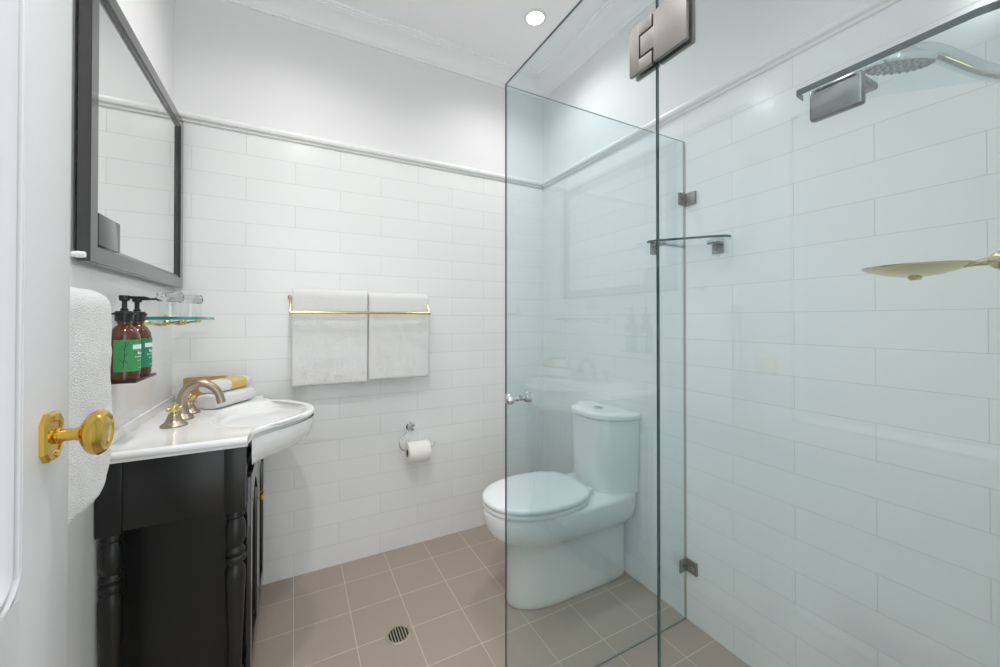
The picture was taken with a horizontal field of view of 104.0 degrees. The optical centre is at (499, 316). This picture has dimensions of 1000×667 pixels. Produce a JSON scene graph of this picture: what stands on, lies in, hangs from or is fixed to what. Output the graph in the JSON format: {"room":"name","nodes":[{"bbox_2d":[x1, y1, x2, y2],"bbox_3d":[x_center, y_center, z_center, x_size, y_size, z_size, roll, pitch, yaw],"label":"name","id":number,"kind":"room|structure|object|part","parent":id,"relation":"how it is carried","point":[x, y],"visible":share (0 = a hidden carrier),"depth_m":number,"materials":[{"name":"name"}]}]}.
{"room":"bathroom","nodes":[
{"label":"bathroom","id":0,"kind":"room"},
{"bbox_2d":[67,0,174,666],"bbox_3d":[-0.919,-0.136,0.660,0.120,2.680,2.120,0,0,-28],"label":"wall","id":1,"kind":"structure","parent":0,"point":[151,21],"depth_m":1.09,"materials":[{"name":"white paint"}]},
{"bbox_2d":[70,251,86,257],"bbox_3d":[-0.881,-0.130,0.787,0.067,0.026,0.026,0,0,-28],"label":"robe hook","id":2,"kind":"object","parent":1,"relation":"attached to","point":[80,254],"visible":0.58,"depth_m":0.79,"materials":[{"name":"white plastic"}]},
{"bbox_2d":[77,0,183,287],"bbox_3d":[-1.143,-0.473,1.255,0.034,0.698,0.839,0,0,-28],"label":"mirror","id":3,"kind":"object","parent":1,"relation":"attached to","point":[130,147],"visible":1,"depth_m":1.10,"materials":[{"name":"black mirror"}]},
{"bbox_2d":[111,313,156,383],"bbox_3d":[-1.017,0.080,1.067,0.085,0.182,0.170,0,0,-28],"label":"holder","id":4,"kind":"object","parent":1,"relation":"attached to","point":[142,377],"visible":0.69,"depth_m":1.03,"materials":[{"name":"black metal"}]},
{"bbox_3d":[-1.053,0.086,1.048,0.004,0.158,0.170,0,0,-28],"label":"plate","id":5,"kind":"part","parent":4,"relation":"part of","materials":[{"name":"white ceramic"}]},
{"bbox_2d":[110,295,150,380],"bbox_3d":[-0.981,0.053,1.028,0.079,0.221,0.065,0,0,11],"label":"pump bottle","id":6,"kind":"object","parent":4,"relation":"on","point":[125,338],"visible":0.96,"depth_m":1.01,"materials":[{"name":"brown glass"}]},
{"bbox_2d":[133,344,140,360],"bbox_3d":[-0.962,0.104,1.040,0.008,0.062,0.043,0,0,-23],"label":"print","id":7,"kind":"object","parent":6,"relation":"attached to","point":[136,347],"depth_m":1.03,"materials":[{"name":"white"}]},
{"bbox_2d":[111,373,156,383],"bbox_3d":[-1.017,0.168,1.066,0.085,0.007,0.170,0,0,-28],"label":"tray","id":8,"kind":"object","parent":4,"relation":"on","point":[142,377],"depth_m":1.01,"materials":[{"name":"black plastic"}]},
{"bbox_2d":[132,298,160,375],"bbox_3d":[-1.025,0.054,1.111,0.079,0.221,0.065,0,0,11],"label":"pump bottle","id":9,"kind":"object","parent":4,"relation":"on","point":[145,333],"visible":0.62,"depth_m":1.11,"materials":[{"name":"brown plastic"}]},
{"bbox_2d":[145,342,152,363],"bbox_3d":[-1.006,0.104,1.123,0.008,0.062,0.043,0,0,-23],"label":"print","id":10,"kind":"object","parent":9,"relation":"attached to","point":[148,345],"depth_m":1.11,"materials":[{"name":"white"}]},
{"bbox_2d":[116,0,178,112],"bbox_3d":[-0.885,-0.852,0.751,0.020,0.044,2.000,0,0,-28],"label":"trim","id":11,"kind":"structure","parent":1,"relation":"attached to","point":[116,0],"depth_m":1.27,"materials":[{"name":"white"}]},
{"bbox_2d":[144,315,214,325],"bbox_3d":[-1.178,0.013,1.445,0.156,0.045,0.363,0,0,-28],"label":"glass shelf","id":12,"kind":"object","parent":1,"relation":"attached to","point":[166,320],"visible":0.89,"depth_m":1.32,"materials":[{"name":"teal"}]},
{"bbox_2d":[155,292,184,314],"bbox_3d":[-1.150,-0.044,1.363,0.078,0.086,0.078,0,0,-28],"label":"glass tumbler","id":13,"kind":"object","parent":12,"relation":"on","point":[164,296],"visible":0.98,"depth_m":1.34,"materials":[{"name":"clear glass"}]},
{"bbox_3d":[-1.176,0.005,1.446,0.152,0.010,0.363,0,0,-28],"label":"glass panel","id":14,"kind":"part","parent":12,"relation":"part of","materials":[{"name":"teal"}]},
{"bbox_2d":[177,294,202,316],"bbox_3d":[-1.191,-0.043,1.505,0.078,0.086,0.078,0,0,-28],"label":"glass tumbler","id":15,"kind":"object","parent":12,"relation":"on","point":[189,299],"visible":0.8,"depth_m":1.48,"materials":[{"name":"clear glass"}]},
{"bbox_3d":[-0.863,-0.031,0.737,0.052,0.032,0.233,0,0,-28],"label":"towel bar","id":16,"kind":"object","parent":1,"relation":"attached to","visible":0},
{"bbox_2d":[68,286,112,526],"bbox_3d":[-0.847,0.165,0.749,0.089,0.455,0.254,0,0,-28],"label":"hand towel","id":17,"kind":"object","parent":16,"relation":"hanging from","point":[90,349],"visible":0.37,"depth_m":0.77,"materials":[{"name":"white fabric"}]},
{"bbox_2d":[172,0,542,584],"bbox_3d":[-0.573,-0.125,2.109,2.086,2.680,0.120,0,0,-28],"label":"wall","id":18,"kind":"structure","parent":0,"point":[265,218],"depth_m":1.97,"materials":[{"name":"white tile"}]},
{"bbox_2d":[288,295,430,314],"bbox_3d":[-0.669,-0.058,1.915,0.654,0.092,0.132,0,0,-28],"label":"towel rail","id":19,"kind":"object","parent":18,"relation":"attached to","point":[289,296],"visible":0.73,"depth_m":1.82,"materials":[{"name":"gold metal"}]},
{"bbox_2d":[292,288,367,386],"bbox_3d":[-0.798,0.093,1.844,0.325,0.448,0.076,0,0,-28],"label":"bath towel","id":20,"kind":"object","parent":19,"relation":"hanging from","point":[328,349],"visible":0.96,"depth_m":1.81,"materials":[{"name":"white fabric"}]},
{"bbox_3d":[-0.642,-0.019,1.863,0.630,0.013,0.013,0,0,-28],"label":"rail","id":21,"kind":"part","parent":19,"relation":"part of","materials":[{"name":"gold metal"}]},
{"bbox_2d":[367,292,428,379],"bbox_3d":[-0.517,0.094,1.992,0.301,0.435,0.072,0,0,-28],"label":"bath towel","id":22,"kind":"object","parent":19,"relation":"hanging from","point":[398,344],"visible":0.97,"depth_m":1.96,"materials":[{"name":"white fabric"}]},
{"bbox_2d":[178,110,541,188],"bbox_3d":[-0.540,-0.842,2.053,1.846,0.044,0.020,0,0,-28],"label":"trim","id":23,"kind":"structure","parent":18,"relation":"attached to","point":[190,117],"depth_m":1.93,"materials":[{"name":"white"}]},
{"bbox_2d":[223,0,542,100],"bbox_3d":[-0.517,-1.425,2.014,1.846,0.082,0.118,0,0,-28],"label":"trim","id":24,"kind":"structure","parent":18,"relation":"attached to","point":[331,17],"depth_m":2.01,"materials":[{"name":"white paint"}]},
{"bbox_2d":[399,421,435,450],"bbox_3d":[-0.443,0.626,2.067,0.194,0.137,0.065,0,0,-28],"label":"toilet roll holder","id":25,"kind":"object","parent":18,"relation":"attached to","point":[410,426],"visible":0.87,"depth_m":2.05,"materials":[{"name":"silver metal"}]},
{"bbox_2d":[405,440,430,463],"bbox_3d":[-0.429,0.703,2.043,0.112,0.106,0.107,0,0,-28],"label":"toilet roll","id":26,"kind":"object","parent":25,"relation":"on","point":[418,451],"visible":0.99,"depth_m":2.01,"materials":[{"name":"white paper"}]},
{"bbox_2d":[333,0,607,71],"bbox_3d":[-0.078,-1.522,1.182,2.086,0.100,2.240,0,0,-28],"label":"ceiling","id":27,"kind":"structure","parent":0,"point":[498,29],"depth_m":1.93,"materials":[{"name":"white paint"}]},
{"bbox_2d":[524,8,546,26],"bbox_3d":[0.173,-1.463,1.913,0.112,0.007,0.112,0,0,-28],"label":"recessed light","id":28,"kind":"object","parent":27,"relation":"in","point":[534,17],"visible":1,"depth_m":1.91,"materials":[{"name":"white"}]},
{"bbox_2d":[253,525,749,666],"bbox_3d":[0.174,1.254,0.684,2.086,0.100,3.320,0,0,-28],"label":"floor","id":29,"kind":"structure","parent":0,"point":[449,590],"depth_m":1.55,"materials":[{"name":"beige tile"}]},
{"bbox_2d":[94,447,263,666],"bbox_3d":[-1.030,0.792,1.370,0.348,0.834,0.696,0,0,-28],"label":"vanity cabinet","id":30,"kind":"object","parent":29,"relation":"on","point":[181,537],"visible":0.91,"depth_m":1.12,"materials":[{"name":"black paint"}]},
{"bbox_3d":[-1.011,0.789,1.016,0.052,0.834,0.052,0,0,-28],"label":"leg","id":31,"kind":"part","parent":30,"relation":"part of","materials":[{"name":"black paint"}]},
{"bbox_2d":[110,395,314,464],"bbox_3d":[-0.953,0.398,1.407,0.520,0.160,0.724,0,0,-28],"label":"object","id":32,"kind":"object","parent":30,"relation":"on","point":[268,426],"depth_m":1.25,"materials":[{"name":"white ceramic"}]},
{"bbox_2d":[159,379,225,428],"bbox_3d":[-1.048,0.282,1.357,0.160,0.132,0.266,0,0,-28],"label":"faucet","id":33,"kind":"object","parent":32,"relation":"on","point":[184,408],"visible":1,"depth_m":1.33,"materials":[{"name":"silver metal"}]},
{"bbox_3d":[-1.042,0.293,1.250,0.040,0.033,0.040,0,0,-28],"label":"cross handle","id":34,"kind":"part","parent":33,"relation":"part of","materials":[{"name":"gold metal"}]},
{"bbox_3d":[-1.088,0.326,1.336,0.068,0.046,0.068,0,0,-28],"label":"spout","id":35,"kind":"part","parent":33,"relation":"part of","materials":[{"name":"silver metal"}]},
{"bbox_3d":[-1.133,0.295,1.423,0.040,0.033,0.040,0,0,-28],"label":"cross handle","id":36,"kind":"part","parent":33,"relation":"part of","materials":[{"name":"gold metal"}]},
{"bbox_3d":[-1.040,0.268,1.362,0.140,0.102,0.030,0,0,-28],"label":"spout","id":37,"kind":"part","parent":33,"relation":"part of","materials":[{"name":"silver metal"}]},
{"bbox_2d":[183,375,227,400],"bbox_3d":[-1.242,0.302,1.652,0.145,0.094,0.042,0,0,-28],"label":"wooden box","id":38,"kind":"object","parent":32,"relation":"on","point":[195,391],"visible":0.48,"depth_m":1.62,"materials":[{"name":"brown wood"}]},
{"bbox_2d":[195,386,255,408],"bbox_3d":[-1.098,0.322,1.573,0.104,0.054,0.205,0,0,4],"label":"cloth","id":39,"kind":"object","parent":32,"relation":"on","point":[206,401],"visible":0.83,"depth_m":1.52,"materials":[{"name":"white fabric"}]},
{"bbox_2d":[199,375,251,392],"bbox_3d":[-1.110,0.271,1.586,0.086,0.048,0.190,0,0,4],"label":"cloth","id":40,"kind":"object","parent":39,"relation":"on","point":[232,382],"visible":0.82,"depth_m":1.57,"materials":[{"name":"white fabric"}]},
{"bbox_2d":[252,413,313,464],"bbox_3d":[-0.810,0.427,1.482,0.189,0.103,0.580,0,0,-28],"label":"sink","id":41,"kind":"object","parent":32,"relation":"in","point":[270,441],"depth_m":1.33,"materials":[{"name":"white ceramic"}]},
{"bbox_3d":[-0.773,0.790,1.142,0.052,0.834,0.052,0,0,-28],"label":"leg","id":42,"kind":"part","parent":30,"relation":"part of","materials":[{"name":"black paint"}]},
{"bbox_3d":[-0.912,0.496,1.432,0.012,0.037,0.592,0,0,-28],"label":"rail","id":43,"kind":"part","parent":30,"relation":"part of","materials":[{"name":"black paint"}]},
{"bbox_3d":[-0.834,0.805,1.306,0.026,0.637,0.288,0,0,-28],"label":"cabinet door","id":44,"kind":"part","parent":30,"relation":"part of","materials":[{"name":"black paint"}]},
{"bbox_3d":[-0.970,0.807,1.564,0.026,0.637,0.288,0,0,-28],"label":"cabinet door","id":45,"kind":"part","parent":30,"relation":"part of","materials":[{"name":"black paint"}]},
{"bbox_2d":[386,625,410,644],"bbox_3d":[-0.387,1.208,1.488,0.094,0.003,0.094,0,0,-28],"label":"floor drain","id":46,"kind":"object","parent":29,"relation":"on","point":[399,634],"visible":1,"depth_m":1.49,"materials":[{"name":"silver metal"}]},
{"bbox_2d":[482,400,640,609],"bbox_3d":[0.248,0.823,1.772,0.696,0.779,0.373,0,0,-28],"label":"toilet","id":47,"kind":"object","parent":29,"relation":"on","point":[565,532],"visible":0.97,"depth_m":1.70,"materials":[{"name":"white ceramic"}]},
{"bbox_3d":[0.152,0.790,1.719,0.473,0.018,0.364,0,0,-28],"label":"seat","id":48,"kind":"part","parent":47,"relation":"part of","materials":[{"name":"white plastic"}]},
{"bbox_3d":[0.152,0.765,1.719,0.477,0.028,0.367,0,0,-28],"label":"seat lid","id":49,"kind":"part","parent":47,"relation":"part of","materials":[{"name":"white plastic"}]},
{"bbox_3d":[0.469,0.455,1.896,0.193,0.030,0.366,0,0,-28],"label":"cistern lid","id":50,"kind":"part","parent":47,"relation":"part of","materials":[{"name":"white ceramic"}]},
{"bbox_2d":[507,85,686,666],"bbox_3d":[0.383,0.249,1.388,0.826,1.920,0.011,0,0,-28],"label":"panel","id":51,"kind":"object","parent":29,"relation":"on","point":[684,223],"visible":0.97,"depth_m":1.58,"materials":[{"name":"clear glass"}]},
{"bbox_2d":[504,0,694,666],"bbox_3d":[0.165,0.241,0.912,0.082,1.913,0.630,0,0,-28],"label":"shower door","id":52,"kind":"structure","parent":29,"relation":"on","point":[667,32],"depth_m":0.70,"materials":[{"name":"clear glass"}]},
{"bbox_3d":[0.034,0.232,1.113,0.037,0.033,0.033,0,0,-28],"label":"knob","id":53,"kind":"part","parent":52,"relation":"part of","materials":[{"name":"silver metal"}]},
{"bbox_3d":[0.074,0.232,1.134,0.037,0.033,0.033,0,0,-28],"label":"knob","id":54,"kind":"part","parent":52,"relation":"part of","materials":[{"name":"silver metal"}]},
{"bbox_3d":[0.261,-0.497,0.720,0.007,0.090,0.052,0,0,-28],"label":"door plate","id":55,"kind":"part","parent":52,"relation":"part of","materials":[{"name":"silver metal"}]},
{"bbox_3d":[0.275,-0.497,0.728,0.007,0.090,0.052,0,0,-28],"label":"door plate","id":56,"kind":"part","parent":52,"relation":"part of","materials":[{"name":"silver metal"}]},
{"bbox_3d":[0.283,-0.497,0.678,0.007,0.090,0.096,0,0,-28],"label":"panel plate","id":57,"kind":"part","parent":52,"relation":"part of","materials":[{"name":"silver metal"}]},
{"bbox_3d":[0.297,-0.497,0.685,0.007,0.090,0.096,0,0,-28],"label":"panel plate","id":58,"kind":"part","parent":52,"relation":"part of","materials":[{"name":"silver metal"}]},
{"bbox_2d":[656,0,660,666],"bbox_3d":[0.376,0.241,0.512,0.006,1.919,0.407,0,0,-28],"label":"panel","id":59,"kind":"object","parent":29,"relation":"on","point":[657,1],"visible":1,"depth_m":0.69,"materials":[{"name":"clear glass"}]},
{"bbox_2d":[543,0,999,666],"bbox_3d":[0.820,-0.129,1.578,0.120,2.680,2.120,0,0,-28],"label":"wall","id":60,"kind":"structure","parent":0,"point":[843,420],"depth_m":1.24,"materials":[{"name":"white tile"}]},
{"bbox_2d":[537,0,655,99],"bbox_3d":[0.686,-1.428,1.585,0.118,0.082,2.000,0,0,-28],"label":"trim","id":61,"kind":"structure","parent":60,"relation":"attached to","point":[614,16],"depth_m":2.02,"materials":[{"name":"white paint"}]},
{"bbox_2d":[678,191,695,205],"bbox_3d":[0.741,-0.471,1.549,0.046,0.050,0.050,0,0,-28],"label":"glass clip","id":62,"kind":"object","parent":60,"relation":"attached to","point":[687,199],"visible":1,"depth_m":1.56,"materials":[{"name":"silver metal"}]},
{"bbox_2d":[679,557,697,576],"bbox_3d":[0.741,0.989,1.538,0.046,0.050,0.050,0,0,-28],"label":"glass clip","id":63,"kind":"object","parent":60,"relation":"attached to","point":[685,564],"visible":1,"depth_m":1.54,"materials":[{"name":"silver metal"}]},
{"bbox_2d":[647,235,730,254],"bbox_3d":[0.701,-0.261,1.432,0.224,0.050,0.216,0,0,-28],"label":"corner shelf","id":64,"kind":"object","parent":60,"relation":"attached to","point":[717,246],"visible":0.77,"depth_m":1.45,"materials":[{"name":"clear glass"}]},
{"bbox_3d":[0.701,-0.282,1.431,0.224,0.008,0.214,0,0,-28],"label":"glass panel","id":65,"kind":"part","parent":64,"relation":"part of","materials":[{"name":"teal"}]},
{"bbox_2d":[542,0,900,188],"bbox_3d":[0.730,-0.845,1.604,0.020,0.044,2.000,0,0,-28],"label":"trim","id":66,"kind":"structure","parent":60,"relation":"attached to","point":[869,8],"depth_m":1.35,"materials":[{"name":"white"}]},
{"bbox_2d":[796,0,999,122],"bbox_3d":[0.524,-0.268,0.472,0.212,0.056,0.198,0,0,-28],"label":"corner shelf","id":67,"kind":"object","parent":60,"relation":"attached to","point":[848,92],"visible":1,"depth_m":0.46,"materials":[{"name":"silver glass"}]},
{"bbox_3d":[0.417,-0.139,0.234,1.846,2.680,0.120,0,0,-28],"label":"wall","id":68,"kind":"structure","parent":0,"visible":0},
{"bbox_2d":[0,0,114,666],"bbox_3d":[-0.453,0.176,0.261,0.097,2.030,0.713,0,0,-28],"label":"door","id":69,"kind":"structure","parent":68,"relation":"in","point":[36,434],"depth_m":0.49,"materials":[{"name":"white paint"}]},
{"bbox_3d":[-0.476,-0.162,0.262,0.022,1.003,0.470,0,0,-28],"label":"panel moulding","id":70,"kind":"part","parent":69,"relation":"part of","materials":[{"name":"white paint"}]},
{"bbox_3d":[-0.563,0.160,0.543,0.028,0.062,0.062,0,0,-28],"label":"knob","id":71,"kind":"part","parent":69,"relation":"part of","materials":[{"name":"gold metal"}]},
{"bbox_2d":[861,250,999,280],"bbox_3d":[0.657,-0.076,0.553,0.122,0.048,0.220,0,0,-28],"label":"soap dish","id":72,"kind":"object","parent":68,"relation":"attached to","point":[914,271],"visible":1,"depth_m":0.56,"materials":[{"name":"gold metal"}]},
{"bbox_3d":[0.634,-0.069,0.597,0.122,0.016,0.122,0,0,-28],"label":"dish","id":73,"kind":"part","parent":72,"relation":"part of","materials":[{"name":"gold metal"}]},
{"bbox_3d":[0.682,-0.076,0.506,0.048,0.048,0.114,0,0,-28],"label":"ball arm","id":74,"kind":"part","parent":72,"relation":"part of","materials":[{"name":"gold metal"}]},
{"bbox_2d":[863,41,999,82],"bbox_3d":[0.811,-0.413,0.649,0.316,0.140,0.093,0,0,26],"label":"shower head","id":75,"kind":"object","parent":68,"relation":"attached to","point":[919,55],"visible":0.91,"depth_m":0.67},
{"bbox_3d":[0.831,-0.422,0.652,0.252,0.122,0.062,0,0,27],"label":"arm","id":76,"kind":"part","parent":75,"relation":"part of","materials":[{"name":"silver metal"}]}
]}

